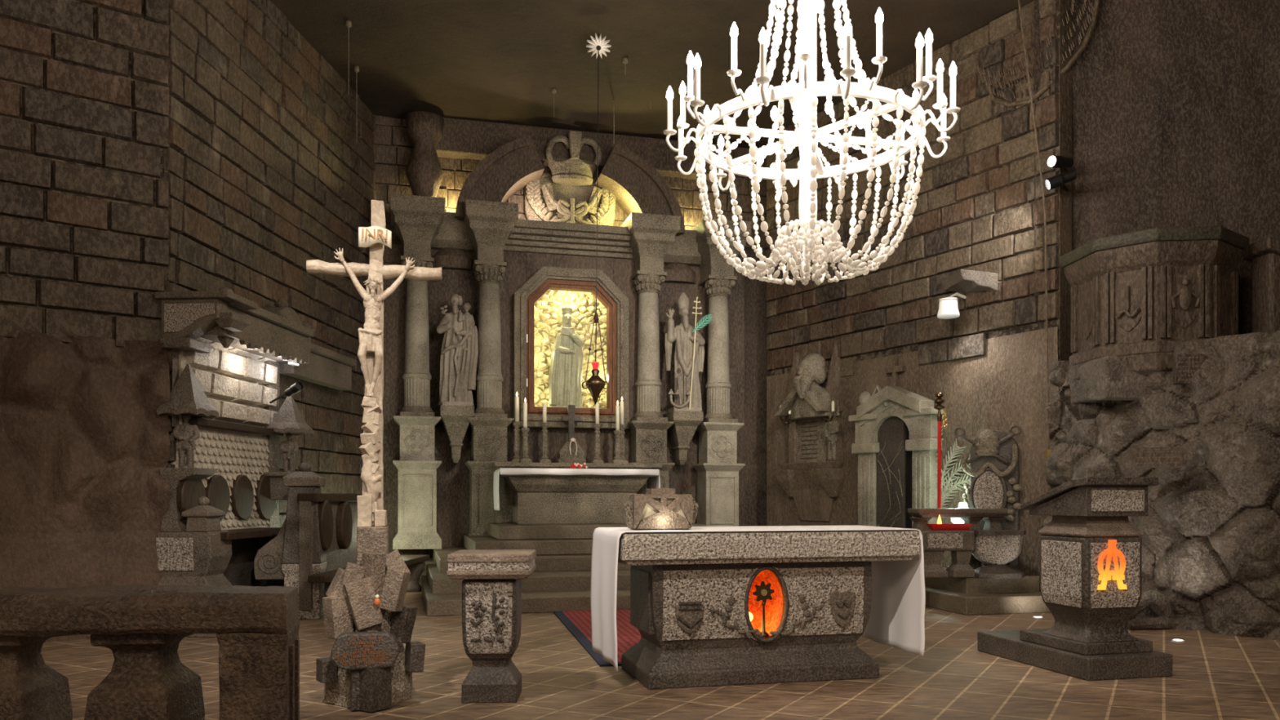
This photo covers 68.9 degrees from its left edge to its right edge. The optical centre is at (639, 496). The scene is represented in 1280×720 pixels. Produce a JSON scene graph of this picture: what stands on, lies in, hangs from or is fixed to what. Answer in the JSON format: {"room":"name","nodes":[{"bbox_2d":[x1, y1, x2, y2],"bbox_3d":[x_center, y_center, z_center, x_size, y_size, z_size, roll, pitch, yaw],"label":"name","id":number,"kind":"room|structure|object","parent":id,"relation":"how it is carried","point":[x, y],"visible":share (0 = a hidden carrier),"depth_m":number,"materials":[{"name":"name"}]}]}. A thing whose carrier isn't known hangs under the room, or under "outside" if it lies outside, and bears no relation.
{"room":"church","nodes":[
{"label":"church","id":0,"kind":"room"},
{"bbox_2d":[0,0,169,362],"bbox_3d":[-7.105,-3.490,6.487,6.942,4.550,0.296,0,0,-37],"label":"wall","id":1,"kind":"structure","parent":0,"point":[84,97],"depth_m":8.08,"materials":[{"name":"brown brick"}]},
{"bbox_2d":[0,331,170,642],"bbox_3d":[-6.994,-0.075,6.325,6.923,2.620,0.242,0,0,-38],"label":"wall","id":2,"kind":"structure","parent":0,"point":[85,498],"depth_m":8.07,"materials":[{"name":"brown stone"}]},
{"bbox_2d":[163,0,376,527],"bbox_3d":[-4.182,-2.265,11.299,0.296,7.000,5.600,0,0,4],"label":"wall","id":3,"kind":"structure","parent":0,"point":[268,175],"depth_m":10.53,"materials":[{"name":"brown brick"}]},
{"bbox_2d":[372,115,768,568],"bbox_3d":[-0.988,-2.315,14.504,7.720,7.100,0.326,0,0,-14],"label":"wall","id":4,"kind":"structure","parent":0,"point":[393,148],"depth_m":15.04,"materials":[{"name":"stone"}]},
{"bbox_2d":[382,111,751,555],"bbox_3d":[-1.019,-2.355,13.890,5.573,6.380,1.020,0,0,-14],"label":"altarpiece","id":5,"kind":"object","parent":4,"relation":"attached to","point":[438,460],"visible":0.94,"depth_m":13.81,"materials":[{"name":"grey stone"}]},
{"bbox_2d":[404,111,444,196],"bbox_3d":[-3.117,-4.805,13.510,0.560,1.320,0.560,0,0,-14],"label":"vase","id":6,"kind":"object","parent":5,"relation":"on","point":[425,130],"depth_m":13.34,"materials":[{"name":"grey stone"}]},
{"bbox_2d":[431,248,472,271],"bbox_3d":[-2.766,-3.485,13.755,0.600,0.280,0.300,0,0,-14],"label":"hood","id":7,"kind":"object","parent":5,"relation":"attached to","point":[450,260],"depth_m":13.65,"materials":[{"name":"brown stone"}]},
{"bbox_2d":[436,293,478,405],"bbox_3d":[-2.617,-2.095,13.362,0.585,1.620,0.354,0,0,-14],"label":"saint statue","id":8,"kind":"object","parent":5,"relation":"on","point":[460,346],"visible":0.97,"depth_m":13.26,"materials":[{"name":"grey stone"}]},
{"bbox_2d":[548,307,584,408],"bbox_3d":[-1.129,-2.059,14.229,0.548,1.628,0.349,0,0,-14],"label":"statue","id":9,"kind":"object","parent":5,"relation":"on","point":[565,388],"visible":0.98,"depth_m":14.13,"materials":[{"name":"grey stone"}]},
{"bbox_2d":[526,279,617,416],"bbox_3d":[-1.119,-2.230,14.308,1.444,2.130,0.940,0,0,-14],"label":"niche","id":10,"kind":"object","parent":5,"relation":"in","point":[544,305],"visible":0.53,"depth_m":14.51,"materials":[{"name":"yellow stone"}]},
{"bbox_2d":[663,263,695,284],"bbox_3d":[0.583,-3.485,14.608,0.600,0.280,0.300,0,0,-14],"label":"hood","id":11,"kind":"object","parent":5,"relation":"attached to","point":[677,273],"depth_m":14.50,"materials":[{"name":"brown stone"}]},
{"bbox_2d":[664,292,705,412],"bbox_3d":[0.685,-2.195,14.193,0.628,1.820,0.375,0,0,-14],"label":"saint statue","id":12,"kind":"object","parent":5,"relation":"on","point":[689,356],"visible":0.98,"depth_m":14.11,"materials":[{"name":"beige stone"}]},
{"bbox_2d":[692,314,712,332],"bbox_3d":[0.940,-2.612,14.059,0.318,0.289,0.017,0,0,-10],"label":"branch","id":13,"kind":"object","parent":12,"relation":"attached to","point":[702,326],"visible":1,"depth_m":14.06,"materials":[{"name":"teal plant"}]},
{"bbox_2d":[270,0,1034,149],"bbox_3d":[0.000,-5.724,4.000,22.000,0.476,24.000,0,0,0],"label":"ceiling","id":14,"kind":"structure","parent":0,"point":[501,61],"depth_m":11.64,"materials":[{"name":"beige paint"}]},
{"bbox_2d":[345,20,351,94],"bbox_3d":[-3.425,-5.171,10.973,0.070,0.887,0.067,0,0,0],"label":"ceiling hook","id":15,"kind":"object","parent":14,"relation":"hanging from","point":[348,24],"visible":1,"depth_m":10.97,"materials":[{"name":"grey metal"}]},
{"bbox_2d":[354,66,359,142],"bbox_3d":[-3.684,-5.107,12.136,0.070,1.016,0.067,0,0,0],"label":"ceiling hook","id":16,"kind":"object","parent":14,"relation":"hanging from","point":[356,68],"visible":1,"depth_m":12.13,"materials":[{"name":"grey metal"}]},
{"bbox_2d":[551,88,556,116],"bbox_3d":[-1.177,-5.406,12.772,0.070,0.418,0.067,0,0,0],"label":"ceiling hook","id":17,"kind":"object","parent":14,"relation":"hanging from","point":[553,91],"visible":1,"depth_m":12.77,"materials":[{"name":"grey metal"}]},
{"bbox_2d":[582,32,608,404],"bbox_3d":[-0.550,-3.334,11.200,0.325,4.461,0.265,0,0,-14],"label":"sanctuary lamp","id":18,"kind":"object","parent":14,"relation":"hanging from","point":[595,384],"visible":1,"depth_m":11.16,"materials":[{"name":"brown metal"}]},
{"bbox_2d":[586,32,611,58],"bbox_3d":[-0.496,-5.409,11.203,0.300,0.226,0.256,0,0,0],"label":"rosette","id":19,"kind":"object","parent":14,"relation":"attached to","point":[600,42],"visible":1,"depth_m":11.17,"materials":[{"name":"white paint"}]},
{"bbox_2d":[613,100,614,143],"bbox_3d":[-0.363,-5.273,13.028,0.070,0.685,0.067,0,0,0],"label":"ceiling hook","id":20,"kind":"object","parent":14,"relation":"hanging from","point":[613,100],"visible":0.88,"depth_m":13.02,"materials":[{"name":"grey metal"}]},
{"bbox_2d":[622,57,627,64],"bbox_3d":[-0.187,-5.498,11.895,0.070,0.233,0.067,0,0,0],"label":"ceiling hook","id":21,"kind":"object","parent":14,"relation":"hanging from","point":[624,60],"visible":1,"depth_m":11.87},
{"bbox_2d":[662,0,960,285],"bbox_3d":[1.368,-3.678,7.600,2.365,3.774,2.362,0,0,0],"label":"chandelier","id":22,"kind":"object","parent":14,"relation":"hanging from","point":[802,96],"visible":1,"depth_m":7.37,"materials":[{"name":"white paint"}]},
{"bbox_2d":[40,579,1279,719],"bbox_3d":[0.000,1.335,4.000,28.000,0.200,24.000,0,0,0],"label":"floor","id":23,"kind":"structure","parent":0,"point":[1215,676],"depth_m":6.08,"materials":[{"name":"brown tile"}]},
{"bbox_2d":[0,584,300,719],"bbox_3d":[-2.482,0.773,3.097,2.671,0.928,0.399,0,0,-4],"label":"balustrade","id":24,"kind":"object","parent":23,"relation":"on","point":[256,628],"visible":1,"depth_m":3.02,"materials":[{"name":"stone"}]},
{"bbox_2d":[155,287,356,637],"bbox_3d":[-3.821,-0.469,10.217,0.893,3.415,4.073,0,0,5],"label":"stall","id":25,"kind":"object","parent":23,"relation":"on","point":[229,352],"visible":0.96,"depth_m":9.14,"materials":[{"name":"grey stone"}]},
{"bbox_2d":[159,337,209,353],"bbox_3d":[-4.180,-1.387,8.579,0.292,0.090,0.350,0,0,5],"label":"shelf","id":26,"kind":"object","parent":25,"relation":"attached to","point":[178,345],"depth_m":8.44,"materials":[{"name":"grey stone"}]},
{"bbox_2d":[171,414,199,467],"bbox_3d":[-4.170,-0.514,8.573,0.239,0.514,0.132,0,0,-12],"label":"statuette","id":27,"kind":"object","parent":25,"relation":"on","point":[186,433],"visible":0.94,"depth_m":8.55,"materials":[{"name":"grey stone"}]},
{"bbox_2d":[217,336,234,348],"bbox_3d":[-3.896,-1.463,8.783,0.114,0.134,0.195,0,0,5],"label":"pendant","id":28,"kind":"object","parent":25,"relation":"attached to","point":[225,341],"depth_m":8.74,"materials":[{"name":"stone"}]},
{"bbox_2d":[262,471,293,499],"bbox_3d":[-3.891,-0.114,10.265,0.440,0.300,0.440,0,0,5],"label":"shelf","id":29,"kind":"object","parent":25,"relation":"attached to","point":[276,489],"depth_m":10.09,"materials":[{"name":"grey stone"}]},
{"bbox_2d":[269,382,303,403],"bbox_3d":[-3.556,-1.037,9.308,0.562,0.182,0.093,0,0,36],"label":"spotlight","id":30,"kind":"object","parent":25,"relation":"attached to","point":[296,387],"visible":1,"depth_m":9.18,"materials":[{"name":"black metal"}]},
{"bbox_2d":[279,432,298,471],"bbox_3d":[-3.850,-0.481,10.233,0.205,0.440,0.113,0,0,-12],"label":"statuette","id":31,"kind":"object","parent":25,"relation":"on","point":[289,447],"visible":0.93,"depth_m":10.21,"materials":[{"name":"grey stone"}]},
{"bbox_2d":[288,361,298,365],"bbox_3d":[-3.859,-1.485,10.394,0.064,0.040,0.140,0,0,4],"label":"lamp","id":32,"kind":"object","parent":25,"relation":"attached to","point":[291,363],"visible":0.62,"depth_m":10.34,"materials":[{"name":"white paint"}]},
{"bbox_2d":[253,462,326,619],"bbox_3d":[-3.568,0.443,9.526,0.657,1.585,0.380,0,0,-10],"label":"pedestal","id":33,"kind":"object","parent":23,"relation":"on","point":[277,559],"visible":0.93,"depth_m":9.39,"materials":[{"name":"grey stone"}]},
{"bbox_2d":[297,493,429,609],"bbox_3d":[-3.121,0.600,10.798,0.580,1.270,3.300,0,0,1],"label":"balustrade","id":34,"kind":"object","parent":23,"relation":"on","point":[338,512],"visible":0.5,"depth_m":9.73,"materials":[{"name":"grey stone"}]},
{"bbox_2d":[306,200,442,712],"bbox_3d":[-1.670,-0.288,5.641,0.723,3.064,0.734,0,0,18],"label":"crucifix","id":35,"kind":"object","parent":23,"relation":"on","point":[368,668],"visible":1,"depth_m":5.59,"materials":[{"name":"beige stone"}]},
{"bbox_2d":[373,594,380,605],"bbox_3d":[-1.519,0.598,5.398,0.036,0.065,0.023,0,0,-14],"label":"trinket","id":36,"kind":"object","parent":35,"relation":"in","point":[377,602],"visible":1,"depth_m":5.39,"materials":[{"name":"orange glass"}]},
{"bbox_2d":[446,549,536,702],"bbox_3d":[-0.904,0.788,5.756,0.492,0.898,0.491,0,0,-2],"label":"stand","id":37,"kind":"object","parent":23,"relation":"on","point":[491,583],"visible":1,"depth_m":5.58,"materials":[{"name":"grey stone"}]},
{"bbox_2d":[419,523,706,616],"bbox_3d":[-0.365,0.805,12.303,4.880,0.860,4.300,0,0,-14],"label":"steps","id":38,"kind":"structure","parent":23,"relation":"on","point":[561,580],"depth_m":11.28,"materials":[{"name":"grey stone"}]},
{"bbox_2d":[493,462,662,524],"bbox_3d":[-0.840,-0.055,13.348,2.443,0.860,1.360,0,0,-14],"label":"altar","id":39,"kind":"object","parent":38,"relation":"on","point":[523,499],"visible":0.73,"depth_m":12.85,"materials":[{"name":"grey stone"}]},
{"bbox_2d":[511,421,520,462],"bbox_3d":[-1.774,-0.783,13.460,0.160,0.596,0.160,0,0,-14],"label":"candlestick","id":40,"kind":"object","parent":39,"relation":"on","point":[517,424],"visible":0.84,"depth_m":13.43,"materials":[{"name":"grey stone"}]},
{"bbox_2d":[512,421,520,428],"bbox_3d":[-1.774,-1.033,13.460,0.120,0.095,0.120,0,0,-14],"label":"cup","id":41,"kind":"object","parent":40,"relation":"on","point":[517,424],"depth_m":13.42,"materials":[{"name":"grey stone"}]},
{"bbox_2d":[515,391,519,421],"bbox_3d":[-1.774,-1.296,13.460,0.060,0.431,0.060,0,0,-14],"label":"candle","id":42,"kind":"object","parent":40,"relation":"in","point":[517,398],"visible":1,"depth_m":13.44,"materials":[{"name":"beige wax"}]},
{"bbox_2d":[519,427,531,462],"bbox_3d":[-1.639,-0.733,13.340,0.160,0.496,0.160,0,0,-14],"label":"candlestick","id":43,"kind":"object","parent":39,"relation":"on","point":[525,458],"visible":0.94,"depth_m":13.30,"materials":[{"name":"grey stone"}]},
{"bbox_2d":[523,397,527,427],"bbox_3d":[-1.639,-1.197,13.340,0.060,0.432,0.060,0,0,-14],"label":"candle","id":44,"kind":"object","parent":43,"relation":"in","point":[525,404],"visible":1,"depth_m":13.32,"materials":[{"name":"beige wax"}]},
{"bbox_2d":[520,427,529,433],"bbox_3d":[-1.639,-0.942,13.340,0.120,0.079,0.120,0,0,-14],"label":"cup","id":45,"kind":"object","parent":43,"relation":"on","point":[525,430],"depth_m":13.30,"materials":[{"name":"grey stone"}]},
{"bbox_2d":[538,422,551,462],"bbox_3d":[-1.385,-0.780,13.560,0.160,0.590,0.160,0,0,-14],"label":"candlestick","id":46,"kind":"object","parent":39,"relation":"on","point":[544,459],"visible":0.96,"depth_m":13.52,"materials":[{"name":"grey stone"}]},
{"bbox_2d":[540,422,548,429],"bbox_3d":[-1.385,-1.028,13.560,0.120,0.094,0.120,0,0,-14],"label":"cup","id":47,"kind":"object","parent":46,"relation":"on","point":[544,425],"depth_m":13.52,"materials":[{"name":"grey stone"}]},
{"bbox_2d":[542,402,546,422],"bbox_3d":[-1.385,-1.220,13.560,0.060,0.291,0.060,0,0,-14],"label":"candle","id":48,"kind":"object","parent":46,"relation":"in","point":[544,405],"visible":1,"depth_m":13.54,"materials":[{"name":"beige wax"}]},
{"bbox_2d":[556,404,586,462],"bbox_3d":[-1.002,-0.915,13.665,0.416,0.860,0.330,0,0,-14],"label":"cross","id":49,"kind":"object","parent":39,"relation":"on","point":[571,451],"visible":0.94,"depth_m":13.63,"materials":[{"name":"grey stone"}]},
{"bbox_2d":[493,467,660,511],"bbox_3d":[-0.883,-0.098,12.980,2.229,0.566,0.742,0,0,-14],"label":"altar cloth","id":50,"kind":"object","parent":39,"relation":"on","point":[654,482],"visible":0.91,"depth_m":12.66,"materials":[{"name":"white fabric"}]},
{"bbox_2d":[569,462,587,468],"bbox_3d":[-0.850,-0.431,12.957,0.238,0.082,0.093,0,0,-14],"label":"flower sprig","id":51,"kind":"object","parent":50,"relation":"on","point":[574,464],"visible":1,"depth_m":12.94,"materials":[{"name":"red plant"}]},
{"bbox_2d":[591,423,604,462],"bbox_3d":[-0.629,-0.778,13.752,0.160,0.586,0.160,0,0,-14],"label":"candlestick","id":52,"kind":"object","parent":39,"relation":"on","point":[597,459],"visible":0.93,"depth_m":13.72,"materials":[{"name":"grey stone"}]},
{"bbox_2d":[595,402,599,423],"bbox_3d":[-0.629,-1.228,13.752,0.060,0.314,0.060,0,0,-14],"label":"candle","id":53,"kind":"object","parent":52,"relation":"in","point":[597,406],"visible":0.9,"depth_m":13.73,"materials":[{"name":"beige wax"}]},
{"bbox_2d":[593,423,601,430],"bbox_3d":[-0.629,-1.024,13.752,0.120,0.094,0.120,0,0,-14],"label":"cup","id":54,"kind":"object","parent":52,"relation":"on","point":[597,426],"depth_m":13.71,"materials":[{"name":"grey stone"}]},
{"bbox_2d":[611,430,624,463],"bbox_3d":[-0.327,-0.726,13.674,0.160,0.482,0.160,0,0,-14],"label":"candlestick","id":55,"kind":"object","parent":39,"relation":"on","point":[617,459],"visible":0.96,"depth_m":13.64,"materials":[{"name":"grey stone"}]},
{"bbox_2d":[615,400,619,430],"bbox_3d":[-0.327,-1.187,13.674,0.060,0.441,0.060,0,0,-14],"label":"candle","id":56,"kind":"object","parent":55,"relation":"in","point":[617,406],"visible":1,"depth_m":13.65,"materials":[{"name":"beige wax"}]},
{"bbox_2d":[613,430,622,435],"bbox_3d":[-0.327,-0.928,13.674,0.120,0.077,0.120,0,0,-14],"label":"cup","id":57,"kind":"object","parent":55,"relation":"on","point":[617,433],"depth_m":13.63,"materials":[{"name":"grey stone"}]},
{"bbox_2d":[619,424,628,463],"bbox_3d":[-0.268,-0.778,13.886,0.160,0.586,0.160,0,0,-14],"label":"candlestick","id":58,"kind":"object","parent":39,"relation":"on","point":[622,427],"visible":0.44,"depth_m":13.85,"materials":[{"name":"grey stone"}]},
{"bbox_2d":[620,397,623,424],"bbox_3d":[-0.268,-1.280,13.886,0.060,0.417,0.060,0,0,-14],"label":"candle","id":59,"kind":"object","parent":58,"relation":"in","point":[621,402],"visible":1,"depth_m":13.86,"materials":[{"name":"beige wax"}]},
{"bbox_2d":[619,424,626,431],"bbox_3d":[-0.268,-1.024,13.886,0.120,0.094,0.120,0,0,-14],"label":"cup","id":60,"kind":"object","parent":58,"relation":"on","point":[622,427],"depth_m":13.84,"materials":[{"name":"grey stone"}]},
{"bbox_2d":[553,608,640,666],"bbox_3d":[0.211,1.228,8.583,1.690,0.014,3.340,0,0,-11],"label":"rug","id":61,"kind":"object","parent":23,"relation":"on","point":[578,623],"visible":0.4,"depth_m":8.52,"materials":[{"name":"red carpet"}]},
{"bbox_2d":[617,529,919,689],"bbox_3d":[0.791,0.735,6.531,2.070,1.000,0.900,0,0,-14],"label":"altar","id":62,"kind":"object","parent":23,"relation":"on","point":[695,611],"visible":0.95,"depth_m":6.17,"materials":[{"name":"grey stone"}]},
{"bbox_2d":[590,524,925,671],"bbox_3d":[0.792,0.658,6.526,2.157,0.875,0.886,0,0,-14],"label":"altar cloth","id":63,"kind":"object","parent":62,"relation":"on","point":[896,620],"visible":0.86,"depth_m":6.48,"materials":[{"name":"white fabric"}]},
{"bbox_2d":[621,488,698,529],"bbox_3d":[0.136,0.082,6.218,0.503,0.279,0.183,0,0,-11],"label":"tabernacle","id":64,"kind":"object","parent":63,"relation":"on","point":[660,508],"visible":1,"depth_m":6.14,"materials":[{"name":"beige stone"}]},
{"bbox_2d":[752,581,774,636],"bbox_3d":[0.830,0.750,6.267,0.150,0.365,0.076,0,0,-14],"label":"monstrance","id":65,"kind":"object","parent":62,"relation":"in","point":[763,592],"visible":0.96,"depth_m":6.26,"materials":[{"name":"brown metal"}]},
{"bbox_2d":[924,567,1050,615],"bbox_3d":[2.863,1.055,11.750,1.424,0.360,4.785,0,0,-34],"label":"platform","id":66,"kind":"object","parent":23,"relation":"on","point":[970,596],"visible":0.47,"depth_m":10.09,"materials":[{"name":"stone"}]},
{"bbox_2d":[933,387,948,519],"bbox_3d":[3.452,-0.452,10.728,0.151,1.593,0.119,0,0,-31],"label":"staff","id":67,"kind":"object","parent":66,"relation":"on","point":[939,401],"visible":0.99,"depth_m":10.70,"materials":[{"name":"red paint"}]},
{"bbox_2d":[920,529,974,577],"bbox_3d":[3.271,0.621,10.173,0.696,0.508,0.226,0,0,-4],"label":"stone bench","id":68,"kind":"object","parent":66,"relation":"on","point":[961,544],"visible":0.8,"depth_m":10.08,"materials":[{"name":"grey stone"}]},
{"bbox_2d":[924,523,972,530],"bbox_3d":[3.367,0.331,10.182,0.460,0.072,0.170,0,0,-4],"label":"tray","id":69,"kind":"object","parent":68,"relation":"on","point":[933,526],"visible":1,"depth_m":10.12,"materials":[{"name":"red paint"}]},
{"bbox_2d":[937,515,942,524],"bbox_3d":[3.267,0.267,10.182,0.050,0.140,0.050,0,0,0],"label":"candle","id":70,"kind":"object","parent":69,"relation":"in","point":[939,521],"visible":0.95,"depth_m":10.17,"materials":[{"name":"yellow wax"}]},
{"bbox_2d":[907,508,1007,568],"bbox_3d":[3.569,0.504,10.515,1.034,0.742,0.360,0,0,-4],"label":"stone table","id":71,"kind":"object","parent":66,"relation":"on","point":[992,517],"visible":0.48,"depth_m":10.38,"materials":[{"name":"grey stone"}]},
{"bbox_2d":[946,502,968,567],"bbox_3d":[3.727,0.470,10.767,0.300,0.810,0.280,0,0,0],"label":"glass lamp","id":72,"kind":"object","parent":66,"relation":"on","point":[962,504],"visible":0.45,"depth_m":10.72,"materials":[{"name":"white glass"}]},
{"bbox_2d":[953,425,1022,568],"bbox_3d":[4.007,0.032,10.746,0.738,1.686,0.264,0,0,25],"label":"chair","id":73,"kind":"object","parent":66,"relation":"on","point":[993,460],"visible":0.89,"depth_m":10.64,"materials":[{"name":"grey stone"}]},
{"bbox_2d":[968,529,1026,578],"bbox_3d":[3.901,0.624,10.221,0.592,0.512,0.456,0,0,-14],"label":"baptismal font","id":74,"kind":"object","parent":66,"relation":"on","point":[995,548],"visible":0.88,"depth_m":10.04,"materials":[{"name":"grey stone"}]},
{"bbox_2d":[972,534,1023,566],"bbox_3d":[3.901,0.624,10.221,0.586,0.503,0.450,0,0,-14],"label":"basin","id":75,"kind":"object","parent":74,"relation":"in","point":[992,550],"depth_m":10.05,"materials":[{"name":"grey stone"}]},
{"bbox_2d":[1032,616,1043,618],"bbox_3d":[4.051,1.229,9.500,0.100,0.012,0.100,0,0,0],"label":"spotlight","id":76,"kind":"object","parent":23,"relation":"on","point":[1035,617],"visible":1,"depth_m":9.46,"materials":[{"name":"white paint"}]},
{"bbox_2d":[977,476,1173,680],"bbox_3d":[3.176,0.551,6.937,0.682,1.370,1.272,0,0,-14],"label":"lectern","id":77,"kind":"object","parent":23,"relation":"on","point":[1091,551],"visible":1,"depth_m":6.44,"materials":[{"name":"grey stone"}]},
{"bbox_2d":[1125,586,1181,630],"bbox_3d":[4.816,1.047,8.742,0.732,0.399,0.245,0,0,-10],"label":"rock","id":78,"kind":"object","parent":23,"relation":"on","point":[1153,599],"visible":0.7,"depth_m":8.67,"materials":[{"name":"stone"}]},
{"bbox_2d":[1171,639,1184,642],"bbox_3d":[4.593,1.229,7.968,0.100,0.012,0.100,0,0,0],"label":"spotlight","id":79,"kind":"object","parent":23,"relation":"on","point":[1172,640],"visible":1,"depth_m":7.95,"materials":[{"name":"white paint"}]},
{"bbox_2d":[765,0,1071,591],"bbox_3d":[3.366,-2.264,12.424,0.290,6.998,5.000,0,0,-32],"label":"wall","id":80,"kind":"structure","parent":0,"point":[976,209],"depth_m":11.33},
{"bbox_2d":[773,344,845,521],"bbox_3d":[2.413,-0.895,13.472,0.516,2.494,1.236,0,0,-32],"label":"monument","id":81,"kind":"object","parent":80,"relation":"attached to","point":[814,473],"visible":0.98,"depth_m":13.33,"materials":[{"name":"grey stone"}]},
{"bbox_2d":[779,404,791,423],"bbox_3d":[2.229,-1.223,13.868,0.224,0.282,0.244,0,0,-32],"label":"wall sconce","id":82,"kind":"object","parent":81,"relation":"attached to","point":[789,411],"visible":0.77,"depth_m":13.84,"materials":[{"name":"brown metal"}]},
{"bbox_2d":[822,400,834,421],"bbox_3d":[2.705,-1.192,13.093,0.224,0.282,0.244,0,0,-32],"label":"wall sconce","id":83,"kind":"object","parent":81,"relation":"attached to","point":[833,402],"visible":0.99,"depth_m":12.96,"materials":[{"name":"brown metal"}]},
{"bbox_2d":[831,400,834,411],"bbox_3d":[2.680,-1.258,12.961,0.041,0.150,0.041,0,0,36],"label":"candle","id":84,"kind":"object","parent":83,"relation":"on","point":[833,402],"depth_m":12.94,"materials":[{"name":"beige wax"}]},
{"bbox_2d":[884,355,905,386],"bbox_3d":[3.334,-1.467,12.198,0.065,0.750,0.300,0,0,-32],"label":"wall cross","id":85,"kind":"object","parent":80,"relation":"attached to","point":[895,368],"visible":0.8,"depth_m":12.17,"materials":[{"name":"brown stone"}]},
{"bbox_2d":[848,384,944,528],"bbox_3d":[3.313,-0.298,12.134,0.347,2.346,1.432,0,0,-32],"label":"door","id":86,"kind":"structure","parent":80,"relation":"in","point":[895,445],"depth_m":12.10,"materials":[{"name":"grey stone"}]},
{"bbox_2d":[937,292,965,319],"bbox_3d":[3.759,-2.295,11.168,0.463,0.308,0.260,0,0,-32],"label":"wall lamp","id":87,"kind":"object","parent":80,"relation":"attached to","point":[948,306],"visible":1,"depth_m":11.03,"materials":[{"name":"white glass"}]},
{"bbox_2d":[942,269,1003,293],"bbox_3d":[4.048,-2.490,11.151,0.678,0.315,0.570,0,0,-3],"label":"stone corbel","id":88,"kind":"object","parent":80,"relation":"attached to","point":[962,281],"visible":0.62,"depth_m":10.88,"materials":[{"name":"grey stone"}]},
{"bbox_2d":[972,0,1099,106],"bbox_3d":[4.404,-5.060,10.563,1.425,1.289,0.379,0,0,39],"label":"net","id":89,"kind":"object","parent":80,"relation":"attached to","point":[1093,20],"visible":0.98,"depth_m":10.29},
{"bbox_2d":[1046,155,1073,172],"bbox_3d":[4.599,-3.582,10.096,0.571,0.145,0.185,0,0,-43],"label":"spotlight","id":90,"kind":"object","parent":80,"relation":"attached to","point":[1053,161],"visible":0.97,"depth_m":9.96,"materials":[{"name":"black metal"}]},
{"bbox_2d":[1044,169,1076,191],"bbox_3d":[4.611,-3.391,10.084,0.552,0.205,0.272,0,0,-38],"label":"spotlight","id":91,"kind":"object","parent":80,"relation":"attached to","point":[1060,180],"visible":1,"depth_m":9.96,"materials":[{"name":"black metal"}]},
{"bbox_2d":[936,425,969,508],"bbox_3d":[3.829,-0.394,11.426,0.040,1.097,0.882,0,0,-32],"label":"frond","id":92,"kind":"object","parent":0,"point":[945,493],"visible":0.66,"depth_m":11.44,"materials":[{"name":"plant"}]},
{"bbox_2d":[1031,0,1279,334],"bbox_3d":[8.778,-2.267,4.001,3.579,7.004,15.876,0,0,-21],"label":"wall","id":93,"kind":"structure","parent":0,"point":[1175,104],"depth_m":10.05,"materials":[{"name":"brown stone"}]},
{"bbox_2d":[1043,330,1279,640],"bbox_3d":[7.218,-0.140,7.772,7.454,2.750,2.061,0,0,41],"label":"wall","id":94,"kind":"structure","parent":0,"point":[1211,529],"depth_m":8.53,"materials":[{"name":"stone"}]},
{"bbox_2d":[1017,0,1052,458],"bbox_3d":[4.351,-2.981,10.279,0.359,5.131,0.074,0,0,16],"label":"cable","id":95,"kind":"object","parent":94,"relation":"attached to","point":[1047,452],"visible":0.98,"depth_m":10.25,"materials":[{"name":"gold metal"}]},
{"bbox_2d":[1132,446,1183,467],"bbox_3d":[4.735,-0.358,8.543,0.407,0.182,0.104,0,0,25],"label":"plaque","id":96,"kind":"object","parent":94,"relation":"attached to","point":[1142,457],"visible":1,"depth_m":8.50,"materials":[{"name":"stone"}]},
{"bbox_2d":[1059,226,1279,404],"bbox_3d":[6.442,-1.370,8.989,3.917,2.390,1.971,0,0,0],"label":"pulpit","id":97,"kind":"object","parent":94,"relation":"on","point":[1135,295],"visible":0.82,"depth_m":9.09,"materials":[{"name":"stone"}]},
{"bbox_2d":[1172,353,1204,384],"bbox_3d":[5.096,-1.182,8.667,0.246,0.271,0.104,0,0,12],"label":"tablet","id":98,"kind":"object","parent":94,"relation":"attached to","point":[1184,366],"visible":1,"depth_m":8.63,"materials":[{"name":"brown stone"}]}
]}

